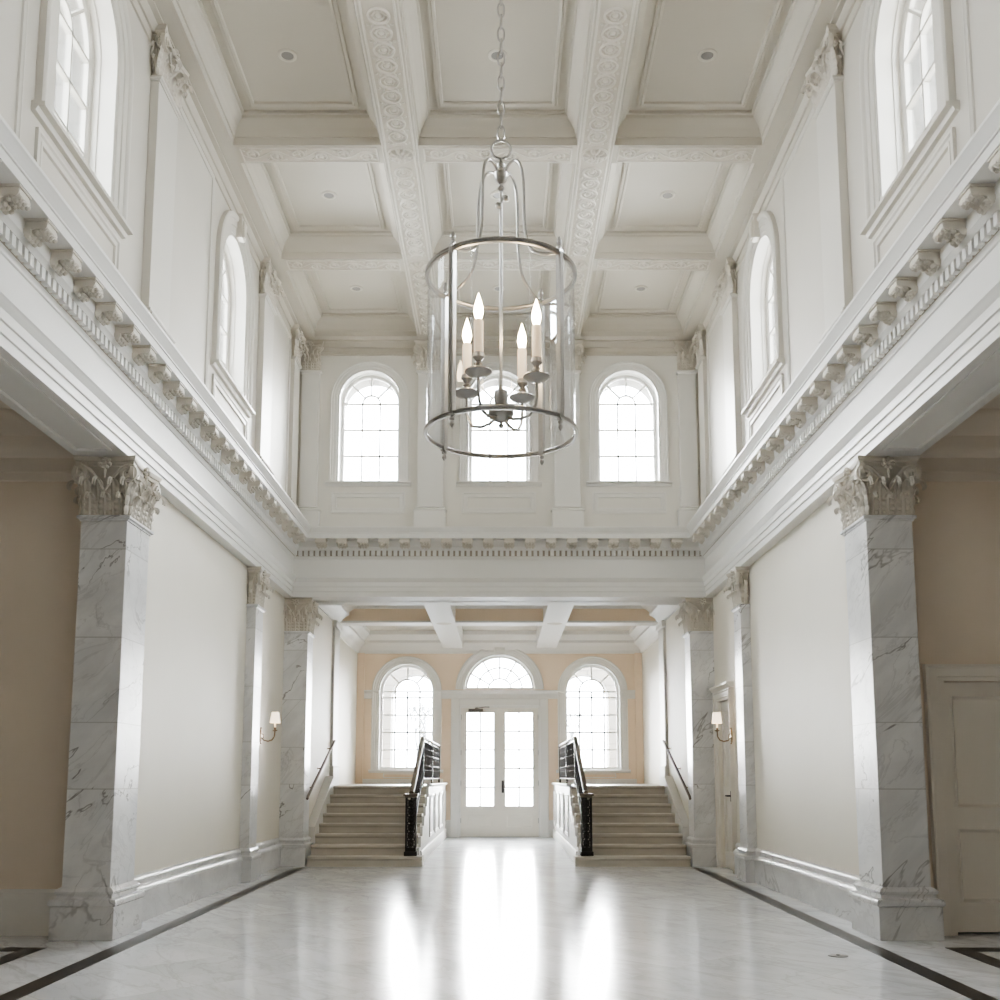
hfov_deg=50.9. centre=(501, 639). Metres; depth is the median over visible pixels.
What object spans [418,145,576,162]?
trim
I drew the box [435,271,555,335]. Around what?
trim
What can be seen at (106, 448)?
trim
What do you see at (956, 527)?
wall
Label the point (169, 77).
pilaster
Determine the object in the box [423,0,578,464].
lantern chandelier
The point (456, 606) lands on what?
trim
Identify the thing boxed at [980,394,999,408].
ceiling
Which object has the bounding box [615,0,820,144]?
trim
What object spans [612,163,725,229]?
trim
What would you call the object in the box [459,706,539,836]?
door
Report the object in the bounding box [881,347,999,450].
trim
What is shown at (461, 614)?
trim
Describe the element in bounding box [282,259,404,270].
trim
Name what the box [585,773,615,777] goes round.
trim
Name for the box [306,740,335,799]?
stair handrail
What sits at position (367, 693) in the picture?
trim
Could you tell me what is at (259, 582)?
marble pilaster
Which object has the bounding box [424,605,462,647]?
ceiling beam
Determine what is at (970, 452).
trim
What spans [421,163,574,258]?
trim
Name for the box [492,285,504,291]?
recessed light
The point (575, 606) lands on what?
trim
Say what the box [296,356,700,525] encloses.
wall
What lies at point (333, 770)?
trim
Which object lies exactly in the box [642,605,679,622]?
trim
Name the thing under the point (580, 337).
trim
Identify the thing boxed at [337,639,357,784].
wall
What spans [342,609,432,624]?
ceiling panel
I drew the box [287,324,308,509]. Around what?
pilaster
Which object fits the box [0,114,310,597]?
trim
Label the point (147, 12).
trim
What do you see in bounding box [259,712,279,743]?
wall sconce
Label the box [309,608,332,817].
wall
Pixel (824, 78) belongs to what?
pilaster
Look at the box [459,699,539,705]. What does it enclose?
trim
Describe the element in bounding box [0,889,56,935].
baseboard
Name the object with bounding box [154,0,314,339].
trim
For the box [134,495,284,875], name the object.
wall
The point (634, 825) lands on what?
staircase
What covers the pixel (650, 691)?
wall
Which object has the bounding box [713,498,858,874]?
wall
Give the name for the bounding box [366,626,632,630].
ceiling
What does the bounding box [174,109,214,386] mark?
trim
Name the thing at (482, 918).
floor
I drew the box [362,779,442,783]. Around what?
trim
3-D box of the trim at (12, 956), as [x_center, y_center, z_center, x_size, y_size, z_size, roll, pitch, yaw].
[-3.177,1.393,1.698,0.140,0.021,10.730,0,-7,0]
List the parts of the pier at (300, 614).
moulding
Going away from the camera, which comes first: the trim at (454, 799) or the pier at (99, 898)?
the pier at (99, 898)
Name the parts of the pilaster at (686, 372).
moulding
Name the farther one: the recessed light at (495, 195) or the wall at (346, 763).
the wall at (346, 763)
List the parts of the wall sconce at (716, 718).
lamp shade, arm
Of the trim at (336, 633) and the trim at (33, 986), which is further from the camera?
the trim at (336, 633)
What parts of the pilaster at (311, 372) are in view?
moulding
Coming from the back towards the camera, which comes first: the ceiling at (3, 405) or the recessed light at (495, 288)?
the recessed light at (495, 288)
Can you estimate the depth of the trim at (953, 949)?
7.09 m
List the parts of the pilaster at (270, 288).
moulding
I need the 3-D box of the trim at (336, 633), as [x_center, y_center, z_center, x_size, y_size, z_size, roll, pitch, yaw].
[-2.712,1.018,16.760,0.150,2.590,0.500,0,-7,0]
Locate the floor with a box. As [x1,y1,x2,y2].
[0,837,999,999]
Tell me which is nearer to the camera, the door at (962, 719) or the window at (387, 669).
the door at (962, 719)
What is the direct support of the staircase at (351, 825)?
on the floor
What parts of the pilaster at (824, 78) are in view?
moulding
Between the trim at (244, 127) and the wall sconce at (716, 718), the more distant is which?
the wall sconce at (716, 718)
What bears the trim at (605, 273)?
attached to the ceiling at (258, 29)
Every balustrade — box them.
[403,736,440,855]
[558,736,593,855]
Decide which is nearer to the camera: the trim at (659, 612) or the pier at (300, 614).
the pier at (300, 614)
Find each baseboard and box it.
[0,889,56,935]
[134,838,281,921]
[733,843,858,921]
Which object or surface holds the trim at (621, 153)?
attached to the ceiling at (258, 29)
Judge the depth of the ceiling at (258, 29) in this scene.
9.75 m
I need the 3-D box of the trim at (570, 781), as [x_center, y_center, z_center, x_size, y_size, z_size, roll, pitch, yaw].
[1.943,2.790,20.693,1.720,0.100,0.040,0,-7,0]
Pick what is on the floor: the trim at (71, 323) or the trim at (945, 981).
the trim at (945, 981)
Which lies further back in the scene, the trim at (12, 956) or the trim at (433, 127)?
the trim at (433, 127)
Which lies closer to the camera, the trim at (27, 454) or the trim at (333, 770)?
the trim at (27, 454)
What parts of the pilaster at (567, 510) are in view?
moulding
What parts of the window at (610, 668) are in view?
frame, sill, rail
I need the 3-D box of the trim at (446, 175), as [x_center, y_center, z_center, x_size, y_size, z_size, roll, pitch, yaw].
[-0.037,-4.884,11.454,1.160,0.030,1.560,0,-7,0]
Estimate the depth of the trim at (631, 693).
20.91 m
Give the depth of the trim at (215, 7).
9.47 m
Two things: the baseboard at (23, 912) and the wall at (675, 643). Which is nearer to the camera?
the baseboard at (23, 912)
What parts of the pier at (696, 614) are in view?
moulding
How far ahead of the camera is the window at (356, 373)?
14.64 m
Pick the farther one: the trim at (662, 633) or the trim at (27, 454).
the trim at (662, 633)
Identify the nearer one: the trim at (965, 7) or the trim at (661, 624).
the trim at (965, 7)
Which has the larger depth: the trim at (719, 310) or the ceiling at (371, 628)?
the ceiling at (371, 628)
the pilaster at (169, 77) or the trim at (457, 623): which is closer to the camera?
the pilaster at (169, 77)
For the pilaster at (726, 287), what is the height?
2.714 m
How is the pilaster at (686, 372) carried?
attached to the wall at (332, 367)
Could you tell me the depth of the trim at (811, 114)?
10.12 m
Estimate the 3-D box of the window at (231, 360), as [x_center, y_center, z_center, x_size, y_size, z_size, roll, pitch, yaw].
[-2.905,-3.365,11.083,0.345,2.300,1.530,0,-7,0]
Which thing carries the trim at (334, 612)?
attached to the wall at (323, 639)
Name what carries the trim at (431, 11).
attached to the ceiling at (258, 29)
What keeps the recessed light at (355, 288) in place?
in the ceiling at (258, 29)
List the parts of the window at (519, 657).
frame, rail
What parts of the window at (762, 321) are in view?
sill, apron panel, frame, glass pane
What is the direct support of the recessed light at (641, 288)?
in the ceiling at (258, 29)
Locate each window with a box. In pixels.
[31,0,133,270]
[210,211,254,439]
[325,361,410,512]
[368,656,442,772]
[455,649,543,689]
[456,361,541,512]
[556,656,630,772]
[586,361,672,512]
[741,211,784,439]
[859,0,959,268]
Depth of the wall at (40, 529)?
7.99 m
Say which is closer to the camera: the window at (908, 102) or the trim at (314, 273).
the window at (908, 102)
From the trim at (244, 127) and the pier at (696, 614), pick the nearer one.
the trim at (244, 127)
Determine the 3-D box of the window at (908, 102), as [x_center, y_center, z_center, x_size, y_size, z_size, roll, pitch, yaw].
[2.830,-3.877,7.186,0.345,2.300,1.530,0,-7,0]
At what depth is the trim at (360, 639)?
20.91 m
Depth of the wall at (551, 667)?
20.91 m
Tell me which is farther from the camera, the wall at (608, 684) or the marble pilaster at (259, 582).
the wall at (608, 684)
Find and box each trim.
[0,0,28,139]
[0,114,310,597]
[0,356,111,450]
[0,409,76,481]
[0,868,303,999]
[0,948,44,951]
[0,951,36,964]
[130,0,863,355]
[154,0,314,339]
[172,0,380,144]
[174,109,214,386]
[208,0,358,107]
[233,145,383,162]
[241,163,401,258]
[270,163,384,229]
[275,307,290,492]
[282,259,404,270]
[287,271,416,335]
[289,526,708,601]
[311,271,402,311]
[314,335,682,339]
[318,605,356,622]
[329,766,338,784]
[330,627,339,765]
[332,620,342,631]
[340,622,432,625]
[340,626,657,653]
[341,621,430,621]
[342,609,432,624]
[353,0,440,335]
[355,605,424,608]
[355,653,364,783]
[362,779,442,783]
[364,690,379,698]
[383,773,412,777]
[399,0,593,144]
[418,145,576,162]
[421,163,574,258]
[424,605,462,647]
[426,0,567,107]
[434,259,555,270]
[434,690,564,698]
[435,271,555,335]
[442,163,553,229]
[445,820,449,836]
[450,699,458,836]
[455,605,542,608]
[455,609,542,620]
[455,621,542,621]
[455,622,542,625]
[456,271,544,311]
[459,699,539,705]
[494,647,504,655]
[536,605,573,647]
[540,699,548,836]
[549,820,553,836]
[554,0,639,335]
[556,779,636,783]
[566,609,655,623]
[566,622,657,625]
[567,621,656,621]
[573,605,643,608]
[581,271,709,335]
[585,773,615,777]
[592,259,714,270]
[594,163,753,258]
[595,271,686,311]
[611,145,761,162]
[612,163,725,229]
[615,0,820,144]
[620,690,634,698]
[634,653,643,783]
[636,0,785,107]
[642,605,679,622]
[656,620,665,631]
[658,627,667,765]
[659,766,668,784]
[682,0,839,339]
[686,99,999,597]
[694,868,997,999]
[706,307,720,492]
[780,108,813,385]
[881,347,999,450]
[917,409,999,481]
[947,948,999,951]
[955,951,999,967]
[961,0,975,137]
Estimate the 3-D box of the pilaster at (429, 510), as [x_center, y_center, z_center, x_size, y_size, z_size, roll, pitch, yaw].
[-0.982,-2.833,14.493,0.568,2.714,0.198,0,-7,0]
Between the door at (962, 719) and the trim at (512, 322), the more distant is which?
the trim at (512, 322)
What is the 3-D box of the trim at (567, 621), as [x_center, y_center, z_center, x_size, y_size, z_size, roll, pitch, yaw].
[1.948,-0.307,17.482,1.710,0.025,0.015,0,-7,0]
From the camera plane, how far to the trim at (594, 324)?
14.49 m
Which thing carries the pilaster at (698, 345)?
attached to the wall at (801, 179)
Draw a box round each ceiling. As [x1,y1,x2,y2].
[0,400,10,408]
[201,0,792,312]
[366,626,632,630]
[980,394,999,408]
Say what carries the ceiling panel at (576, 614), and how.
attached to the wall at (650, 691)
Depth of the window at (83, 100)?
7.61 m
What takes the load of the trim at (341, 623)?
attached to the wall at (346, 763)
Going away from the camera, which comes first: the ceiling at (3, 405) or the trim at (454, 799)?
the ceiling at (3, 405)
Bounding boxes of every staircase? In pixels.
[306,776,447,866]
[552,776,690,866]
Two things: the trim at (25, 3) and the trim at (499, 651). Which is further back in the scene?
the trim at (499, 651)
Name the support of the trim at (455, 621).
attached to the trim at (461, 614)
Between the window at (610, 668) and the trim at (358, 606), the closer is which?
the trim at (358, 606)
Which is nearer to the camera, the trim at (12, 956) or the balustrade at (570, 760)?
the trim at (12, 956)
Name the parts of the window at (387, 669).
rail, sill, frame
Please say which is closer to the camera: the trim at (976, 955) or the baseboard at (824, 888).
the trim at (976, 955)
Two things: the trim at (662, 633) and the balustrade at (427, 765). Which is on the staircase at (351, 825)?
the balustrade at (427, 765)
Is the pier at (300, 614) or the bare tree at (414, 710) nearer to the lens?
the pier at (300, 614)
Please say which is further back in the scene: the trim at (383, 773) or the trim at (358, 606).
the trim at (383, 773)
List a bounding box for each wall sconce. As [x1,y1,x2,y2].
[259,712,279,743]
[712,712,732,743]
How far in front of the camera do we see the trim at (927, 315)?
7.31 m
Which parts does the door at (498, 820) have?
panel, panel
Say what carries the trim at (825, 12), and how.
attached to the wall at (801, 179)
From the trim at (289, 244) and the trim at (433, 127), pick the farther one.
the trim at (289, 244)
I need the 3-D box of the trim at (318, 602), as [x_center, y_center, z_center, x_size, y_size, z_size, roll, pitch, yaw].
[-0.037,-2.557,14.961,6.400,4.130,0.400,0,-7,0]
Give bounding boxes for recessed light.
[278,49,296,61]
[321,191,336,199]
[350,285,362,291]
[488,49,506,61]
[490,191,505,199]
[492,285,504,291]
[634,285,646,291]
[660,191,674,199]
[697,49,716,61]
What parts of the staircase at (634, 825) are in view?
wall panel, wall panel, wall panel, skirting, wall panel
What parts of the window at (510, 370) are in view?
frame, sill, apron panel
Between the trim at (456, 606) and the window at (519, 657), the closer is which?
the trim at (456, 606)
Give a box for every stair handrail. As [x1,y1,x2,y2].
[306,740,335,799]
[663,740,690,799]
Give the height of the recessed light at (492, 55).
0.016 m
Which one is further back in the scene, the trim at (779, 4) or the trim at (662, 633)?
the trim at (662, 633)
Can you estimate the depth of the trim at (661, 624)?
16.70 m
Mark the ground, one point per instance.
(487, 795)
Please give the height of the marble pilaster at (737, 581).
3.574 m
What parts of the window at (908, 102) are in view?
frame, sill, apron panel, glass pane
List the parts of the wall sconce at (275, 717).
arm, lamp shade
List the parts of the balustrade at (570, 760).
post, rail, handrail, post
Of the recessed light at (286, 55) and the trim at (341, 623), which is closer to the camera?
the recessed light at (286, 55)
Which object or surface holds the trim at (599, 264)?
attached to the ceiling at (258, 29)
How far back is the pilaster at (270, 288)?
12.31 m
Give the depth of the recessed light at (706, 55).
9.30 m
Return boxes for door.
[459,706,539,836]
[709,681,736,873]
[922,664,999,935]
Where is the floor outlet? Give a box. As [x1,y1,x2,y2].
[828,954,847,956]
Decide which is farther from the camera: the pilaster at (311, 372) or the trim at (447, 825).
the trim at (447, 825)
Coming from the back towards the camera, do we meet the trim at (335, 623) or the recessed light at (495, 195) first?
the trim at (335, 623)
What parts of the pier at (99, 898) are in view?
moulding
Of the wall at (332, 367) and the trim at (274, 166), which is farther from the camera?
the wall at (332, 367)
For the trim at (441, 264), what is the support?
attached to the ceiling at (258, 29)
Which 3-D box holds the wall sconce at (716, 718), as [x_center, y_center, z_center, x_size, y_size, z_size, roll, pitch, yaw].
[2.696,1.081,12.849,0.244,0.385,0.128,0,-7,0]
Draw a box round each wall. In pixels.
[0,0,291,489]
[0,482,80,888]
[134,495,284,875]
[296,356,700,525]
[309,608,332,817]
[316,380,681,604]
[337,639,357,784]
[363,654,635,819]
[382,668,616,766]
[642,639,660,784]
[665,608,688,818]
[708,0,999,489]
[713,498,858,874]
[912,482,999,887]
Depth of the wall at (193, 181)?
9.19 m
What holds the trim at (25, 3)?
attached to the wall at (193, 181)
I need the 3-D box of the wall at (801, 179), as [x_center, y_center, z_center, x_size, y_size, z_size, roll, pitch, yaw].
[2.873,-3.982,5.768,0.220,3.700,18.400,0,-7,0]
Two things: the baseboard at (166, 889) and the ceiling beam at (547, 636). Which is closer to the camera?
the baseboard at (166, 889)
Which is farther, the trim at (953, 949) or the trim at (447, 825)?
the trim at (447, 825)
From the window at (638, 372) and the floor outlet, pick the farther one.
the window at (638, 372)
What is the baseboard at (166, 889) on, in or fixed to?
attached to the wall at (189, 799)
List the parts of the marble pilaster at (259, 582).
moulding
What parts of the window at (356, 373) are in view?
sill, apron panel, frame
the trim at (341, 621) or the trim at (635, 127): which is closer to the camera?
the trim at (635, 127)
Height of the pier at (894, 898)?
3.570 m
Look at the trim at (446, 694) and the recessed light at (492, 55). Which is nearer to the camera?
the recessed light at (492, 55)
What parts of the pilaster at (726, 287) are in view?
moulding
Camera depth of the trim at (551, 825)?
20.57 m
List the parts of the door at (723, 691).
head moulding, panel, panel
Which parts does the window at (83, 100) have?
glass pane, apron panel, sill, frame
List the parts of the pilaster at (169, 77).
moulding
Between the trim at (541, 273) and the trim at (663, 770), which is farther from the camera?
the trim at (663, 770)
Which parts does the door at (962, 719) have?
panel moulding, panel, panel moulding, panel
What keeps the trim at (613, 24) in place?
attached to the ceiling at (258, 29)
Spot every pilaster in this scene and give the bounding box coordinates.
[141,24,193,343]
[239,566,273,881]
[255,257,284,474]
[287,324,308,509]
[298,340,323,525]
[411,340,446,525]
[546,340,586,525]
[674,340,699,525]
[689,324,709,507]
[712,257,741,474]
[723,566,756,881]
[801,24,852,343]
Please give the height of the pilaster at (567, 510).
2.714 m
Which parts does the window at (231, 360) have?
glass pane, frame, apron panel, sill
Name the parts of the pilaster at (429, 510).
moulding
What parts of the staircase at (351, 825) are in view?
wall panel, skirting, wall panel, wall panel, wall panel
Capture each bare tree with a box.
[405,699,431,757]
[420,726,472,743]
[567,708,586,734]
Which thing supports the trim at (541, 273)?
attached to the ceiling at (258, 29)
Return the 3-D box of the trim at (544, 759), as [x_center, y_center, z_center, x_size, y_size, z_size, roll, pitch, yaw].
[0.846,2.516,20.734,0.165,2.715,0.070,0,-7,0]
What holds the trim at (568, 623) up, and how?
attached to the wall at (650, 691)
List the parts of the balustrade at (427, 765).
post, handrail, rail, post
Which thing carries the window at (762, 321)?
in the wall at (801, 179)
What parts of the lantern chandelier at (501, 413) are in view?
bulb, curved arm, curved arm, bulb, candle arm, candle arm, stem, candle arm, bulb, candle arm, curved arm, curved arm, bulb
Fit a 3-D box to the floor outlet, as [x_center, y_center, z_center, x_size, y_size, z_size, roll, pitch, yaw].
[2.193,2.054,6.843,0.124,0.008,0.124,0,-7,0]
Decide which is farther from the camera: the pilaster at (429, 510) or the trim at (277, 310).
the pilaster at (429, 510)
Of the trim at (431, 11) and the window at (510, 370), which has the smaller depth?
the trim at (431, 11)
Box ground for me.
[466,789,532,805]
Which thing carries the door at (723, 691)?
in the wall at (805, 789)
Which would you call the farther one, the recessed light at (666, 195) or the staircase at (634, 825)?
the staircase at (634, 825)
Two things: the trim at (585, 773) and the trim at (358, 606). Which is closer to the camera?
the trim at (358, 606)
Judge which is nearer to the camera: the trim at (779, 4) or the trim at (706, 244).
the trim at (779, 4)
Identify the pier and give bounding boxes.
[47,455,166,940]
[279,598,322,866]
[675,597,716,866]
[827,455,945,940]
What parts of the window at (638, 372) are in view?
frame, sill, apron panel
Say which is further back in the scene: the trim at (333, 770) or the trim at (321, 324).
the trim at (333, 770)
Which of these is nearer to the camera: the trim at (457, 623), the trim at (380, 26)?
the trim at (380, 26)
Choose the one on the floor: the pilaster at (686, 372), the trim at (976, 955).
the trim at (976, 955)
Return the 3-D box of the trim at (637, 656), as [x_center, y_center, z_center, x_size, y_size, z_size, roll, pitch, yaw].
[2.733,1.545,20.846,0.140,2.590,0.060,0,-7,0]
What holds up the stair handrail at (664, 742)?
attached to the wall at (675, 643)
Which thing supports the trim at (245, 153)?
attached to the ceiling at (258, 29)
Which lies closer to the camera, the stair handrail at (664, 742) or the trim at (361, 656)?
the stair handrail at (664, 742)
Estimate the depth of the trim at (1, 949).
7.09 m
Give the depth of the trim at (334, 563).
14.15 m

